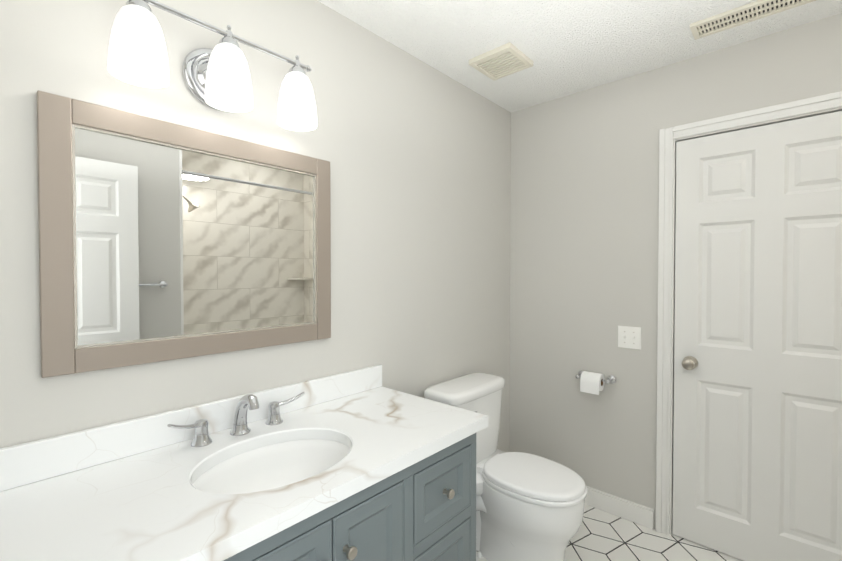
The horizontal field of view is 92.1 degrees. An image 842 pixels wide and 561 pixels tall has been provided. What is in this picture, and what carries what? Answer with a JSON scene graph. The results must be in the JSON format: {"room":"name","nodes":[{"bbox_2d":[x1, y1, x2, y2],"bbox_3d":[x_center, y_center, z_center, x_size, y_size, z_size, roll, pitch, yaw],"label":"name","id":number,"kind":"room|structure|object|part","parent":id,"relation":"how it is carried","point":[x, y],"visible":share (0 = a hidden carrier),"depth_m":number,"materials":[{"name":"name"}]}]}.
{"room":"bathroom","nodes":[
{"label":"bathroom","id":0,"kind":"room"},
{"bbox_2d":[0,0,510,451],"bbox_3d":[-0.277,0.112,1.840,0.100,2.440,2.700,1,1,42],"label":"wall","id":1,"kind":"structure","parent":0,"point":[415,151],"depth_m":1.66,"materials":[{"name":"grey paint"}]},
{"bbox_2d":[37,90,330,377],"bbox_3d":[-0.659,-0.118,1.322,0.022,0.709,0.857,1,1,42],"label":"mirror","id":2,"kind":"object","parent":1,"relation":"attached to","point":[160,240],"visible":0.96,"depth_m":1.21,"materials":[{"name":"beige"}]},
{"bbox_2d":[75,128,314,345],"bbox_3d":[-0.663,-0.118,1.326,0.010,0.645,0.793,1,1,42],"label":"mirror glass","id":3,"kind":"object","parent":2,"relation":"attached to","point":[183,238],"depth_m":1.26,"materials":[{"name":"white"}]},
{"bbox_2d":[0,365,381,488],"bbox_3d":[-0.621,0.442,1.373,0.020,0.098,1.300,1,1,42],"label":"backsplash","id":4,"kind":"structure","parent":1,"relation":"attached to","point":[24,463],"depth_m":1.12,"materials":[{"name":"white stone"}]},
{"bbox_2d":[107,0,317,130],"bbox_3d":[-0.603,-0.658,1.253,0.186,0.238,0.597,1,1,42],"label":"sconce","id":5,"kind":"object","parent":1,"relation":"attached to","point":[218,76],"visible":1,"depth_m":1.19,"materials":[{"name":"white glass"}]},
{"bbox_2d":[317,0,841,111],"bbox_3d":[0.707,-1.144,0.925,2.760,0.100,2.700,1,1,42],"label":"ceiling","id":6,"kind":"structure","parent":0,"point":[568,47],"depth_m":1.82,"materials":[{"name":"white paint"}]},
{"bbox_2d":[469,42,532,80],"bbox_3d":[0.406,-1.100,2.051,0.235,0.024,0.235,1,1,42],"label":"ceiling vent","id":7,"kind":"object","parent":6,"relation":"in","point":[507,59],"visible":1,"depth_m":2.03,"materials":[{"name":"beige plastic"}]},
{"bbox_2d":[690,0,815,39],"bbox_3d":[1.351,-1.099,1.664,0.400,0.014,0.130,1,1,42],"label":"ceiling vent","id":8,"kind":"object","parent":6,"relation":"in","point":[745,14],"visible":1,"depth_m":1.68,"materials":[{"name":"beige"}]},
{"bbox_2d":[476,504,742,560],"bbox_3d":[0.707,1.396,0.966,2.760,0.100,2.700,1,1,42],"label":"floor","id":9,"kind":"structure","parent":0,"point":[600,535],"depth_m":2.03,"materials":[{"name":"tile"}]},
{"bbox_2d":[212,425,487,560],"bbox_3d":[-0.412,0.937,1.192,0.583,0.809,1.260,1,1,42],"label":"bathroom vanity","id":10,"kind":"object","parent":9,"relation":"on","point":[424,509],"depth_m":1.18,"materials":[{"name":"grey"}]},
{"bbox_2d":[0,385,487,560],"bbox_3d":[-0.411,0.513,1.184,0.586,0.039,1.300,1,1,42],"label":"countertop","id":11,"kind":"structure","parent":10,"relation":"on","point":[141,506],"depth_m":0.95,"materials":[{"name":"white stone"}]},
{"bbox_2d":[160,389,307,448],"bbox_3d":[-0.556,0.423,1.287,0.144,0.138,0.432,1,1,42],"label":"faucet","id":12,"kind":"object","parent":11,"relation":"on","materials":[{"name":"silver metal"}]},
{"bbox_2d":[184,425,363,508],"bbox_3d":[-0.403,0.610,1.151,0.386,0.177,0.490,1,1,42],"label":"sink","id":13,"kind":"object","parent":11,"relation":"in","point":[232,478],"depth_m":1.29,"materials":[{"name":"white ceramic"}]},
{"bbox_2d":[424,373,586,560],"bbox_3d":[0.426,0.934,1.977,0.732,0.791,0.508,1,1,42],"label":"toilet","id":14,"kind":"object","parent":9,"relation":"on","point":[529,507],"visible":0.81,"depth_m":1.84,"materials":[{"name":"white ceramic"}]},
{"bbox_3d":[0.518,0.914,1.893,0.483,0.049,0.368,1,1,42],"label":"seat","id":15,"kind":"part","parent":14,"relation":"part of","materials":[{"name":"white plastic"}]},
{"bbox_2d":[510,13,841,528],"bbox_3d":[1.581,0.110,1.907,2.560,2.440,0.100,1,1,42],"label":"wall","id":16,"kind":"structure","parent":0,"point":[584,214],"depth_m":2.32,"materials":[{"name":"grey paint"}]},
{"bbox_2d":[576,371,615,394],"bbox_3d":[0.982,0.577,2.314,0.214,0.108,0.114,1,1,42],"label":"toilet paper holder","id":17,"kind":"object","parent":16,"relation":"attached to","point":[592,382],"visible":1,"depth_m":2.28,"materials":[{"name":"white paper"}]},
{"bbox_2d":[585,486,653,528],"bbox_3d":[0.918,1.268,2.453,0.869,0.107,0.013,1,1,42],"label":"baseboard","id":18,"kind":"structure","parent":16,"relation":"attached to","point":[634,512],"depth_m":2.27,"materials":[{"name":"white wood"}]},
{"bbox_2d":[618,326,640,349],"bbox_3d":[1.142,0.313,2.227,0.116,0.120,0.022,1,1,42],"label":"switch plate","id":19,"kind":"object","parent":16,"relation":"attached to","point":[629,337],"visible":1,"depth_m":2.23,"materials":[{"name":"white plastic"}]},
{"bbox_2d":[656,91,841,535],"bbox_3d":[1.604,0.274,1.877,0.876,2.113,0.119,1,1,42],"label":"door frame","id":20,"kind":"structure","parent":16,"relation":"attached to","point":[667,136],"depth_m":2.10,"materials":[{"name":"white wood"}]},
{"bbox_2d":[672,111,841,560],"bbox_3d":[1.567,0.310,1.837,0.730,2.032,0.108,1,1,42],"label":"back door","id":21,"kind":"structure","parent":16,"relation":"in","point":[757,453],"depth_m":1.87,"materials":[{"name":"white wood"}]},
{"bbox_3d":[1.333,0.415,2.047,0.104,0.066,0.102,1,1,42],"label":"knob","id":22,"kind":"part","parent":21,"relation":"part of","materials":[{"name":"silver metal"}]}
]}

